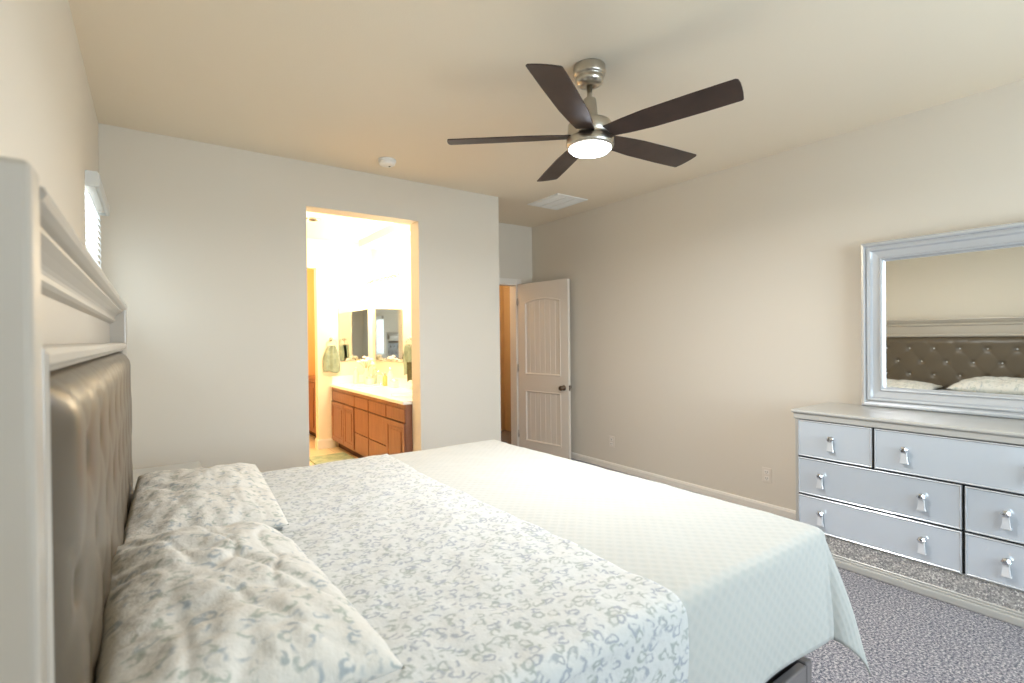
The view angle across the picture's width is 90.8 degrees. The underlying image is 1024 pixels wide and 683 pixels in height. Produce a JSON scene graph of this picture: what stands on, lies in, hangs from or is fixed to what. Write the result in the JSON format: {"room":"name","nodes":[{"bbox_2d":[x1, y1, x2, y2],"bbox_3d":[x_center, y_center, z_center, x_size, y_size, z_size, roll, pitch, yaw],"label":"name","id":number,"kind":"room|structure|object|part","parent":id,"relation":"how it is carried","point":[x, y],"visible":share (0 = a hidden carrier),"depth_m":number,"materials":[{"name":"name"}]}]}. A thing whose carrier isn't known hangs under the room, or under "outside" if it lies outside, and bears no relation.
{"room":"bedroom","nodes":[
{"label":"bedroom","id":0,"kind":"room"},
{"bbox_2d":[0,0,99,264],"bbox_3d":[-1.048,0.000,0.877,0.175,2.750,5.545,-1,0,-35],"label":"wall","id":1,"kind":"structure","parent":0,"point":[48,118],"depth_m":1.62,"materials":[{"name":"beige paint"}]},
{"bbox_2d":[85,170,108,268],"bbox_3d":[-2.278,-0.512,2.773,0.073,0.655,0.724,-1,0,-35],"label":"window blind","id":2,"kind":"object","parent":1,"relation":"attached to","point":[93,181],"visible":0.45,"depth_m":2.66,"materials":[{"name":"white"}]},
{"bbox_3d":[-2.155,-0.482,2.603,0.002,0.575,0.002,-1,0,-35],"label":"ladder cord","id":3,"kind":"part","parent":2,"relation":"part of","materials":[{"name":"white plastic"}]},
{"bbox_2d":[98,123,500,471],"bbox_3d":[-1.475,-0.017,4.085,3.208,2.750,0.175,-1,0,-35],"label":"wall","id":4,"kind":"structure","parent":0,"point":[204,245],"depth_m":3.69,"materials":[{"name":"beige paint"}]},
{"bbox_2d":[307,269,314,375],"bbox_3d":[-3.802,0.042,7.176,2.657,2.640,0.100,-1,0,-35],"label":"wall","id":5,"kind":"structure","parent":0,"point":[310,272],"depth_m":7.66,"materials":[{"name":"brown paint"}]},
{"bbox_2d":[307,238,372,446],"bbox_3d":[-2.978,0.041,6.020,2.657,2.640,0.120,-1,0,-35],"label":"wall","id":6,"kind":"structure","parent":0,"point":[342,270],"depth_m":6.43,"materials":[{"name":"beige paint"}]},
{"bbox_2d":[315,438,335,449],"bbox_3d":[-2.377,1.292,6.439,0.224,0.120,0.134,-1,0,-35],"label":"baseboard","id":7,"kind":"structure","parent":6,"relation":"attached to","point":[323,443],"depth_m":6.38,"materials":[{"name":"white paint"}]},
{"bbox_2d":[338,308,367,360],"bbox_3d":[-2.067,-0.092,6.589,0.384,0.684,0.009,-1,0,-35],"label":"wall mirror","id":8,"kind":"object","parent":6,"relation":"attached to","point":[352,322],"visible":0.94,"depth_m":6.59,"materials":[{"name":"clear glass"}]},
{"bbox_3d":[-2.293,0.028,6.409,0.138,0.156,0.042,-1,0,-35],"label":"towel ring","id":9,"kind":"object","parent":6,"relation":"attached to","visible":0},
{"bbox_2d":[323,346,339,372],"bbox_3d":[-2.278,0.226,6.393,0.210,0.349,0.075,-1,0,-35],"label":"hand towel","id":10,"kind":"object","parent":9,"relation":"hanging from","point":[331,359],"visible":1,"depth_m":6.37,"materials":[{"name":"white fabric"}]},
{"bbox_2d":[306,211,393,242],"bbox_3d":[-2.998,-1.328,5.951,2.977,0.100,4.630,-1,0,-35],"label":"ceiling","id":11,"kind":"structure","parent":0,"point":[329,227],"depth_m":5.71,"materials":[{"name":"beige paint"}]},
{"bbox_2d":[306,217,319,220],"bbox_3d":[-2.097,-1.277,5.294,0.150,0.012,0.150,-1,0,-35],"label":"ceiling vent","id":12,"kind":"object","parent":11,"relation":"in","point":[307,218],"visible":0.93,"depth_m":5.28,"materials":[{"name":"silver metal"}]},
{"bbox_2d":[359,223,409,248],"bbox_3d":[-0.692,-1.266,6.588,2.204,0.100,1.271,-1,0,-35],"label":"ceiling","id":13,"kind":"structure","parent":0,"point":[394,232],"depth_m":5.90,"materials":[{"name":"beige paint"}]},
{"bbox_2d":[371,235,410,378],"bbox_3d":[-1.821,0.024,6.790,0.120,2.640,4.630,-1,0,-35],"label":"wall","id":14,"kind":"structure","parent":0,"point":[393,258],"depth_m":6.17,"materials":[{"name":"beige paint"}]},
{"bbox_2d":[332,374,411,388],"bbox_3d":[-1.412,0.487,5.657,0.539,0.100,2.287,-1,0,-35],"label":"backsplash","id":15,"kind":"structure","parent":14,"relation":"attached to","point":[347,378],"depth_m":6.45,"materials":[{"name":"white"}]},
{"bbox_2d":[364,274,398,292],"bbox_3d":[-1.656,-0.720,6.337,0.116,0.170,0.920,-1,0,-35],"label":"vanity light","id":16,"kind":"object","parent":14,"relation":"attached to","point":[376,284],"visible":1,"depth_m":6.29,"materials":[{"name":"white glass"}]},
{"bbox_3d":[-1.901,-0.689,6.654,0.084,0.110,0.084,-1,0,-35],"label":"lamp shade","id":17,"kind":"part","parent":16,"relation":"part of","materials":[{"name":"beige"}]},
{"bbox_3d":[-1.784,-0.689,6.491,0.084,0.110,0.084,-1,0,-35],"label":"lamp shade","id":18,"kind":"part","parent":16,"relation":"part of","materials":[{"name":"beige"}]},
{"bbox_3d":[-1.668,-0.690,6.328,0.084,0.110,0.084,-1,0,-35],"label":"lamp shade","id":19,"kind":"part","parent":16,"relation":"part of","materials":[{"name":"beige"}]},
{"bbox_3d":[-1.552,-0.690,6.165,0.084,0.110,0.084,-1,0,-35],"label":"lamp shade","id":20,"kind":"part","parent":16,"relation":"part of","materials":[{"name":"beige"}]},
{"bbox_3d":[-1.617,-0.775,6.365,0.019,0.060,0.920,-1,0,-35],"label":"plate","id":21,"kind":"part","parent":16,"relation":"part of","materials":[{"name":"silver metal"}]},
{"bbox_3d":[-1.436,-0.690,6.002,0.084,0.110,0.084,-1,0,-35],"label":"lamp shade","id":22,"kind":"part","parent":16,"relation":"part of","materials":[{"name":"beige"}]},
{"bbox_2d":[375,303,411,361],"bbox_3d":[-1.301,-0.096,5.945,0.009,0.684,1.694,-1,0,-35],"label":"wall mirror","id":23,"kind":"object","parent":14,"relation":"attached to","point":[392,323],"visible":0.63,"depth_m":6.16,"materials":[{"name":"clear glass"}]},
{"bbox_3d":[-1.161,0.020,5.707,0.042,0.156,0.138,-1,0,-35],"label":"towel ring","id":24,"kind":"object","parent":23,"relation":"attached to","visible":0},
{"bbox_2d":[403,345,411,374],"bbox_3d":[-1.176,0.214,5.696,0.075,0.339,0.220,-1,0,-35],"label":"hand towel","id":25,"kind":"object","parent":24,"relation":"hanging from","point":[407,349],"visible":0.7,"depth_m":5.67,"materials":[{"name":"white fabric"}]},
{"bbox_2d":[407,362,411,381],"bbox_3d":[-1.118,0.335,5.540,0.075,0.219,0.120,-1,0,-35],"label":"hand towel","id":26,"kind":"object","parent":25,"relation":"hanging from","point":[409,364],"visible":0.8,"depth_m":5.52,"materials":[{"name":"brown fabric"}]},
{"bbox_2d":[499,286,504,429],"bbox_3d":[-0.757,0.056,7.137,1.704,2.550,0.100,-1,0,-35],"label":"wall","id":27,"kind":"structure","parent":0,"point":[501,288],"depth_m":7.51,"materials":[{"name":"beige paint"}]},
{"bbox_2d":[504,286,510,430],"bbox_3d":[0.210,0.045,7.163,0.100,2.550,1.181,-1,0,-35],"label":"wall","id":28,"kind":"structure","parent":0,"point":[507,364],"depth_m":7.47,"materials":[{"name":"beige paint"}]},
{"bbox_2d":[499,223,531,445],"bbox_3d":[-0.275,-0.042,6.012,1.224,2.750,0.130,-1,0,-35],"label":"wall","id":29,"kind":"structure","parent":0,"point":[515,241],"depth_m":6.16,"materials":[{"name":"beige paint"}]},
{"bbox_2d":[499,278,520,446],"bbox_3d":[-0.290,0.288,5.992,0.920,2.090,0.145,-1,0,-35],"label":"trim","id":30,"kind":"structure","parent":29,"relation":"attached to","point":[513,283],"depth_m":6.20,"materials":[{"name":"white paint"}]},
{"bbox_2d":[517,279,571,459],"bbox_3d":[0.365,0.312,5.890,0.179,2.015,0.798,-1,1,-44],"label":"door","id":31,"kind":"structure","parent":29,"relation":"in","point":[545,387],"depth_m":5.86,"materials":[{"name":"beige paint"}]},
{"bbox_3d":[0.362,-0.058,5.886,0.045,0.905,0.560,-1,1,-44],"label":"panel moulding","id":32,"kind":"part","parent":31,"relation":"part of","materials":[{"name":"beige paint"}]},
{"bbox_3d":[0.362,-0.058,5.886,0.017,0.904,0.560,-1,1,-44],"label":"beaded panel","id":33,"kind":"part","parent":31,"relation":"part of","materials":[{"name":"beige paint"}]},
{"bbox_3d":[0.372,0.889,5.893,0.045,0.610,0.560,-1,1,-44],"label":"panel moulding","id":34,"kind":"part","parent":31,"relation":"part of","materials":[{"name":"beige paint"}]},
{"bbox_3d":[0.372,0.889,5.893,0.017,0.610,0.560,-1,1,-44],"label":"beaded panel","id":35,"kind":"part","parent":31,"relation":"part of","materials":[{"name":"beige paint"}]},
{"bbox_3d":[0.556,0.519,5.620,0.072,0.062,0.062,-1,1,-44],"label":"handle","id":36,"kind":"part","parent":31,"relation":"part of","materials":[{"name":"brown metal"}]},
{"bbox_2d":[68,0,1023,226],"bbox_3d":[0.450,-1.451,2.459,4.537,0.100,6.779,-1,0,-35],"label":"ceiling","id":37,"kind":"structure","parent":0,"point":[346,84],"depth_m":2.62,"materials":[{"name":"beige paint"}]},
{"bbox_2d":[378,157,395,167],"bbox_3d":[-0.962,-1.372,3.885,0.140,0.047,0.140,-1,0,-35],"label":"smoke detector","id":38,"kind":"object","parent":37,"relation":"attached to","point":[387,162],"visible":1,"depth_m":3.84,"materials":[{"name":"white plastic"}]},
{"bbox_2d":[527,193,587,209],"bbox_3d":[0.458,-1.412,5.131,0.400,0.014,0.480,-1,0,-35],"label":"ceiling vent","id":39,"kind":"object","parent":37,"relation":"in","point":[557,201],"visible":1,"depth_m":5.09,"materials":[{"name":"white plastic"}]},
{"bbox_2d":[447,58,743,181],"bbox_3d":[0.438,-1.181,2.586,1.399,0.441,1.430,-1,0,-35],"label":"ceiling fan","id":40,"kind":"object","parent":37,"relation":"hanging from","point":[590,134],"visible":1,"depth_m":2.47,"materials":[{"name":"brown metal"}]},
{"bbox_3d":[-0.014,-1.044,2.611,0.657,0.006,0.149,-1,12,5],"label":"blade","id":41,"kind":"part","parent":40,"relation":"part of","materials":[{"name":"brown wood"}]},
{"bbox_3d":[0.301,-1.050,2.981,0.149,0.006,0.657,-13,3,-13],"label":"blade","id":42,"kind":"part","parent":40,"relation":"part of","materials":[{"name":"brown wood"}]},
{"bbox_3d":[0.240,-1.044,2.197,0.149,0.006,0.657,13,5,22],"label":"blade","id":43,"kind":"part","parent":40,"relation":"part of","materials":[{"name":"brown wood"}]},
{"bbox_2d":[569,140,610,157],"bbox_3d":[0.399,-0.976,2.580,0.214,0.031,0.214,-1,0,-35],"label":"diffuser","id":44,"kind":"object","parent":40,"relation":"attached to","point":[578,148],"depth_m":2.53,"materials":[{"name":"white glass"}]},
{"bbox_3d":[0.750,-1.053,2.796,0.657,0.006,0.149,-1,-12,-31],"label":"blade","id":45,"kind":"part","parent":40,"relation":"part of","materials":[{"name":"brown wood"}]},
{"bbox_3d":[0.713,-1.050,2.311,0.657,0.006,0.149,0,-11,40],"label":"blade","id":46,"kind":"part","parent":40,"relation":"part of","materials":[{"name":"brown wood"}]},
{"bbox_2d":[309,430,1023,682],"bbox_3d":[-0.494,1.398,4.099,4.837,0.100,10.550,-1,0,-35],"label":"floor","id":47,"kind":"structure","parent":0,"point":[907,636],"depth_m":2.24,"materials":[{"name":"carpet"}]},
{"bbox_2d":[133,461,201,492],"bbox_3d":[-1.997,1.062,2.824,0.502,0.620,0.510,-1,0,-35],"label":"nightstand","id":48,"kind":"object","parent":47,"relation":"on","point":[191,465],"visible":0.02,"depth_m":2.99,"materials":[{"name":"white wood"}]},
{"bbox_2d":[308,375,315,436],"bbox_3d":[-2.591,0.930,7.130,0.500,0.840,1.220,-1,0,-35],"label":"linen cabinet","id":49,"kind":"object","parent":47,"relation":"on","point":[311,379],"visible":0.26,"depth_m":6.92,"materials":[{"name":"brown wood"}]},
{"bbox_3d":[-2.773,0.903,6.970,0.009,0.540,0.250,-1,0,-35],"label":"raised panel","id":50,"kind":"part","parent":49,"relation":"part of","materials":[{"name":"brown wood"}]},
{"bbox_3d":[-2.537,0.902,6.659,0.018,0.680,0.380,-1,0,-35],"label":"door","id":51,"kind":"part","parent":49,"relation":"part of","materials":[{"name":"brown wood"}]},
{"bbox_2d":[309,452,354,464],"bbox_3d":[-2.039,1.343,5.737,0.430,0.019,0.550,-1,0,-35],"label":"bath rug","id":52,"kind":"object","parent":47,"relation":"on","point":[320,459],"visible":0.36,"depth_m":5.76,"materials":[{"name":"white fabric"}]},
{"bbox_2d":[331,387,412,457],"bbox_3d":[-1.411,0.960,5.655,0.550,0.775,2.287,-1,0,-35],"label":"vanity cabinet","id":53,"kind":"object","parent":47,"relation":"on","point":[362,425],"visible":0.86,"depth_m":5.32,"materials":[{"name":"brown wood"}]},
{"bbox_3d":[-2.151,0.991,6.225,0.008,0.480,0.474,-1,0,-35],"label":"door frame","id":54,"kind":"part","parent":53,"relation":"part of","materials":[{"name":"brown wood"}]},
{"bbox_3d":[-2.139,0.991,6.234,0.021,0.480,0.475,-1,0,-35],"label":"door","id":55,"kind":"part","parent":53,"relation":"part of","materials":[{"name":"brown wood"}]},
{"bbox_3d":[-2.149,0.991,6.226,0.007,0.320,0.319,-1,0,-35],"label":"raised panel","id":56,"kind":"part","parent":53,"relation":"part of","materials":[{"name":"brown wood"}]},
{"bbox_3d":[-1.899,0.991,5.873,0.008,0.480,0.359,-1,0,-35],"label":"door frame","id":57,"kind":"part","parent":53,"relation":"part of","materials":[{"name":"brown wood"}]},
{"bbox_3d":[-1.898,0.991,5.874,0.007,0.320,0.204,-1,0,-35],"label":"raised panel","id":58,"kind":"part","parent":53,"relation":"part of","materials":[{"name":"brown wood"}]},
{"bbox_3d":[-1.888,0.991,5.881,0.021,0.480,0.360,-1,0,-35],"label":"door","id":59,"kind":"part","parent":53,"relation":"part of","materials":[{"name":"brown wood"}]},
{"bbox_3d":[-1.646,0.886,5.541,0.021,0.270,0.435,-1,0,-35],"label":"drawer","id":60,"kind":"part","parent":53,"relation":"part of","materials":[{"name":"brown wood"}]},
{"bbox_3d":[-1.648,0.681,5.540,0.021,0.120,0.435,-1,0,-35],"label":"drawer","id":61,"kind":"part","parent":53,"relation":"part of","materials":[{"name":"brown wood"}]},
{"bbox_3d":[-1.644,1.131,5.543,0.021,0.200,0.435,-1,0,-35],"label":"drawer","id":62,"kind":"part","parent":53,"relation":"part of","materials":[{"name":"brown wood"}]},
{"bbox_2d":[330,374,411,404],"bbox_3d":[-1.420,0.505,5.651,0.559,0.135,2.287,-1,0,-35],"label":"countertop","id":63,"kind":"structure","parent":53,"relation":"on","point":[402,395],"depth_m":5.75,"materials":[{"name":"white stone"}]},
{"bbox_2d":[353,367,358,383],"bbox_3d":[-1.998,0.432,6.461,0.068,0.212,0.068,-1,0,-35],"label":"bottle","id":64,"kind":"object","parent":63,"relation":"on","point":[355,372],"visible":1,"depth_m":6.43,"materials":[{"name":"white"}]},
{"bbox_2d":[363,368,369,383],"bbox_3d":[-1.847,0.437,6.421,0.096,0.200,0.096,-1,0,-35],"label":"flower vase","id":65,"kind":"object","parent":63,"relation":"on","point":[366,373],"visible":0.77,"depth_m":6.39,"materials":[{"name":"white"}]},
{"bbox_2d":[356,356,374,369],"bbox_3d":[-1.857,0.314,6.407,0.234,0.268,0.204,-1,0,-18],"label":"flowers","id":66,"kind":"object","parent":65,"relation":"in","point":[364,357],"visible":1,"depth_m":6.39,"materials":[{"name":"white plant"}]},
{"bbox_2d":[351,384,381,387],"bbox_3d":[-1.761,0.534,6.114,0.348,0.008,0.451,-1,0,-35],"label":"basin","id":67,"kind":"object","parent":63,"relation":"in","point":[357,385],"depth_m":6.04,"materials":[{"name":"white ceramic"}]},
{"bbox_2d":[366,377,373,384],"bbox_3d":[-1.764,0.487,6.271,0.098,0.100,0.098,-1,0,-35],"label":"jar","id":68,"kind":"object","parent":63,"relation":"on","point":[369,380],"visible":0.98,"depth_m":6.23,"materials":[{"name":"white ceramic"}]},
{"bbox_2d":[372,367,376,383],"bbox_3d":[-1.743,0.428,6.396,0.068,0.216,0.068,-1,0,-35],"label":"bottle","id":69,"kind":"object","parent":63,"relation":"on","point":[374,368],"visible":0.82,"depth_m":6.37,"materials":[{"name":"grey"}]},
{"bbox_2d":[375,370,383,384],"bbox_3d":[-1.622,0.445,6.213,0.134,0.182,0.220,-1,0,-35],"label":"faucet","id":70,"kind":"object","parent":63,"relation":"on","point":[381,382],"visible":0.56,"depth_m":6.22,"materials":[{"name":"silver metal"}]},
{"bbox_2d":[383,372,386,385],"bbox_3d":[-1.534,0.455,6.104,0.060,0.162,0.060,-1,0,-35],"label":"bottle","id":71,"kind":"object","parent":63,"relation":"on","point":[384,376],"visible":0.91,"depth_m":6.08,"materials":[{"name":"yellow plastic"}]},
{"bbox_2d":[387,367,392,386],"bbox_3d":[-1.445,0.417,5.995,0.068,0.236,0.068,-1,0,-35],"label":"bottle","id":72,"kind":"object","parent":63,"relation":"on","point":[390,374],"visible":0.84,"depth_m":5.97,"materials":[{"name":"white plastic"}]},
{"bbox_2d":[390,380,398,387],"bbox_3d":[-1.362,0.489,5.846,0.096,0.092,0.096,-1,0,-35],"label":"jar","id":73,"kind":"object","parent":63,"relation":"on","point":[393,383],"visible":1,"depth_m":5.81,"materials":[{"name":"white ceramic"}]},
{"bbox_2d":[391,392,411,396],"bbox_3d":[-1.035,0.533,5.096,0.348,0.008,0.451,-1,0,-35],"label":"basin","id":74,"kind":"object","parent":63,"relation":"in","point":[400,394],"depth_m":5.11,"materials":[{"name":"white ceramic"}]},
{"bbox_3d":[-1.366,1.130,5.154,0.021,0.200,0.480,-1,0,-35],"label":"drawer","id":75,"kind":"part","parent":53,"relation":"part of","materials":[{"name":"brown wood"}]},
{"bbox_3d":[-1.369,0.885,5.152,0.021,0.270,0.480,-1,0,-35],"label":"drawer","id":76,"kind":"part","parent":53,"relation":"part of","materials":[{"name":"brown wood"}]},
{"bbox_3d":[-1.371,0.680,5.151,0.021,0.120,0.480,-1,0,-35],"label":"drawer","id":77,"kind":"part","parent":53,"relation":"part of","materials":[{"name":"brown wood"}]},
{"bbox_3d":[-1.100,0.990,4.755,0.007,0.320,0.284,-1,0,-35],"label":"raised panel","id":78,"kind":"part","parent":53,"relation":"part of","materials":[{"name":"brown wood"}]},
{"bbox_3d":[-1.101,0.990,4.754,0.008,0.480,0.439,-1,0,-35],"label":"door frame","id":79,"kind":"part","parent":53,"relation":"part of","materials":[{"name":"brown wood"}]},
{"bbox_3d":[-1.089,0.990,4.762,0.021,0.480,0.440,-1,0,-35],"label":"door","id":80,"kind":"part","parent":53,"relation":"part of","materials":[{"name":"brown wood"}]},
{"bbox_2d":[0,156,811,682],"bbox_3d":[-0.447,0.580,2.075,2.167,1.562,2.462,-1,0,-35],"label":"bed","id":81,"kind":"object","parent":47,"relation":"on","point":[66,466],"visible":0.76,"depth_m":0.65,"materials":[{"name":"grey leather"}]},
{"bbox_3d":[-0.569,0.592,0.509,0.150,1.562,0.055,-1,0,-35],"label":"post","id":82,"kind":"part","parent":81,"relation":"part of","materials":[{"name":"white wood"}]},
{"bbox_3d":[-1.291,0.514,1.472,0.075,1.220,2.352,-1,0,-35],"label":"panel","id":83,"kind":"part","parent":81,"relation":"part of","materials":[{"name":"silver metal"}]},
{"bbox_3d":[-1.279,-0.131,1.497,0.150,0.088,2.377,-1,0,-35],"label":"crown moulding","id":84,"kind":"part","parent":81,"relation":"part of","materials":[{"name":"silver metal"}]},
{"bbox_3d":[-1.235,0.514,1.514,0.065,1.018,2.300,-1,0,-35],"label":"panel frame","id":85,"kind":"part","parent":81,"relation":"part of","materials":[{"name":"silver metal"}]},
{"bbox_3d":[-1.226,0.514,1.520,0.083,0.950,2.232,-1,0,-35],"label":"tufted panel","id":86,"kind":"part","parent":81,"relation":"part of","materials":[{"name":"brown"}]},
{"bbox_3d":[-1.967,0.593,2.469,0.150,1.562,0.055,-1,0,-35],"label":"post","id":87,"kind":"part","parent":81,"relation":"part of","materials":[{"name":"silver metal"}]},
{"bbox_3d":[0.232,1.237,1.227,1.972,0.155,0.030,-1,0,-35],"label":"rail","id":88,"kind":"part","parent":81,"relation":"part of","materials":[{"name":"grey paint"}]},
{"bbox_3d":[0.474,1.223,2.625,0.044,0.160,2.025,-1,0,-35],"label":"footboard","id":89,"kind":"part","parent":81,"relation":"part of","materials":[{"name":"grey paint"}]},
{"bbox_2d":[791,402,1023,627],"bbox_3d":[2.452,0.874,2.664,0.556,0.905,1.666,-1,0,-35],"label":"dresser","id":90,"kind":"object","parent":47,"relation":"on","point":[927,503],"visible":0.98,"depth_m":2.67,"materials":[{"name":"grey"}]},
{"bbox_3d":[2.467,0.870,2.674,0.500,0.814,1.630,-1,0,-35],"label":"panel","id":91,"kind":"part","parent":90,"relation":"part of","materials":[{"name":"silver metal"}]},
{"bbox_3d":[1.911,0.599,3.004,0.005,0.206,0.380,-1,0,-35],"label":"drawer panel","id":92,"kind":"part","parent":90,"relation":"part of","materials":[{"name":"clear glass"}]},
{"bbox_3d":[1.919,0.599,3.010,0.016,0.222,0.397,-1,0,-35],"label":"drawer","id":93,"kind":"part","parent":90,"relation":"part of","materials":[{"name":"silver metal"}]},
{"bbox_3d":[2.028,1.058,2.850,0.005,0.192,0.766,-1,0,-35],"label":"drawer panel","id":94,"kind":"part","parent":90,"relation":"part of","materials":[{"name":"clear glass"}]},
{"bbox_3d":[2.025,0.832,2.848,0.005,0.206,0.766,-1,0,-35],"label":"drawer panel","id":95,"kind":"part","parent":90,"relation":"part of","materials":[{"name":"clear glass"}]},
{"bbox_3d":[2.035,1.058,2.855,0.016,0.210,0.784,-1,0,-35],"label":"drawer","id":96,"kind":"part","parent":90,"relation":"part of","materials":[{"name":"silver metal"}]},
{"bbox_3d":[2.033,0.832,2.854,0.016,0.222,0.784,-1,0,-35],"label":"drawer","id":97,"kind":"part","parent":90,"relation":"part of","materials":[{"name":"silver metal"}]},
{"bbox_3d":[2.267,0.832,2.532,0.013,0.240,1.586,-1,0,-35],"label":"rail","id":98,"kind":"part","parent":90,"relation":"part of","materials":[{"name":"grey"}]},
{"bbox_3d":[2.271,1.170,2.534,0.013,0.007,1.586,-1,0,-35],"label":"rail","id":99,"kind":"part","parent":90,"relation":"part of","materials":[{"name":"silver metal"}]},
{"bbox_2d":[861,222,1023,419],"bbox_3d":[2.668,-0.111,2.806,0.064,1.056,1.260,-1,0,-35],"label":"dresser mirror","id":100,"kind":"object","parent":90,"relation":"on","point":[942,314],"visible":1,"depth_m":2.97,"materials":[{"name":"silver metal"}]},
{"bbox_3d":[2.263,0.599,2.527,0.016,0.222,0.762,-1,0,-35],"label":"drawer","id":101,"kind":"part","parent":90,"relation":"part of","materials":[{"name":"silver metal"}]},
{"bbox_3d":[2.255,0.599,2.522,0.005,0.206,0.745,-1,0,-35],"label":"drawer panel","id":102,"kind":"part","parent":90,"relation":"part of","materials":[{"name":"clear glass"}]},
{"bbox_3d":[2.498,1.058,2.207,0.016,0.210,0.784,-1,0,-35],"label":"drawer","id":103,"kind":"part","parent":90,"relation":"part of","materials":[{"name":"silver metal"}]},
{"bbox_3d":[2.490,1.058,2.201,0.005,0.192,0.766,-1,0,-35],"label":"drawer panel","id":104,"kind":"part","parent":90,"relation":"part of","materials":[{"name":"clear glass"}]},
{"bbox_3d":[2.488,0.831,2.200,0.005,0.206,0.766,-1,0,-35],"label":"drawer panel","id":105,"kind":"part","parent":90,"relation":"part of","materials":[{"name":"clear glass"}]},
{"bbox_2d":[532,79,1023,510],"bbox_3d":[2.212,-0.053,3.730,0.175,2.750,6.754,-1,0,-35],"label":"wall","id":106,"kind":"structure","parent":0,"point":[706,310],"depth_m":4.03,"materials":[{"name":"beige paint"}]},
{"bbox_2d":[609,436,614,447],"bbox_3d":[1.036,1.040,5.245,0.008,0.116,0.072,-1,0,-35],"label":"wall outlet","id":107,"kind":"object","parent":106,"relation":"attached to","point":[611,438],"visible":1,"depth_m":5.24,"materials":[{"name":"beige plastic"}]},
{"bbox_2d":[571,452,795,519],"bbox_3d":[2.139,1.290,3.698,0.014,0.066,6.439,-1,0,-35],"label":"baseboard","id":108,"kind":"structure","parent":106,"relation":"attached to","point":[777,510],"depth_m":4.44,"materials":[{"name":"white paint"}]},
{"bbox_2d":[762,467,771,482],"bbox_3d":[1.979,1.038,3.923,0.008,0.116,0.072,-1,0,-35],"label":"wall outlet","id":109,"kind":"object","parent":106,"relation":"attached to","point":[766,472],"visible":1,"depth_m":3.92,"materials":[{"name":"beige plastic"}]},
{"bbox_3d":[-0.345,1.054,2.041,1.942,0.228,1.955,-1,0,-35],"label":"box spring","id":110,"kind":"object","parent":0,"visible":0},
{"bbox_3d":[-0.335,0.825,2.048,1.972,0.227,2.015,-1,0,-35],"label":"mattress","id":111,"kind":"object","parent":110,"relation":"on","visible":0},
{"bbox_2d":[261,454,688,682],"bbox_3d":[-0.635,0.849,1.830,1.241,0.400,2.206,-1,0,-35],"label":"cover","id":112,"kind":"object","parent":111,"relation":"on","point":[459,588],"visible":0.57,"depth_m":1.35,"materials":[{"name":"fabric"}]},
{"bbox_2d":[123,462,288,543],"bbox_3d":[-1.230,0.620,2.021,0.477,0.144,0.900,-1,0,-34],"label":"pillow","id":113,"kind":"object","parent":112,"relation":"on","point":[163,501],"visible":0.83,"depth_m":1.86,"materials":[{"name":"fabric"}]},
{"bbox_2d":[95,521,404,682],"bbox_3d":[-0.653,0.577,1.143,0.434,0.200,0.961,-1,0,-38],"label":"pillow","id":114,"kind":"object","parent":112,"relation":"on","point":[238,602],"visible":0.96,"depth_m":0.93,"materials":[{"name":"fabric"}]},
{"bbox_2d":[390,440,870,682],"bbox_3d":[0.142,0.923,2.382,1.091,0.541,2.309,-1,0,-35],"label":"coverlet","id":115,"kind":"object","parent":111,"relation":"on","point":[759,591],"visible":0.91,"depth_m":1.71,"materials":[{"name":"white fabric"}]}
]}

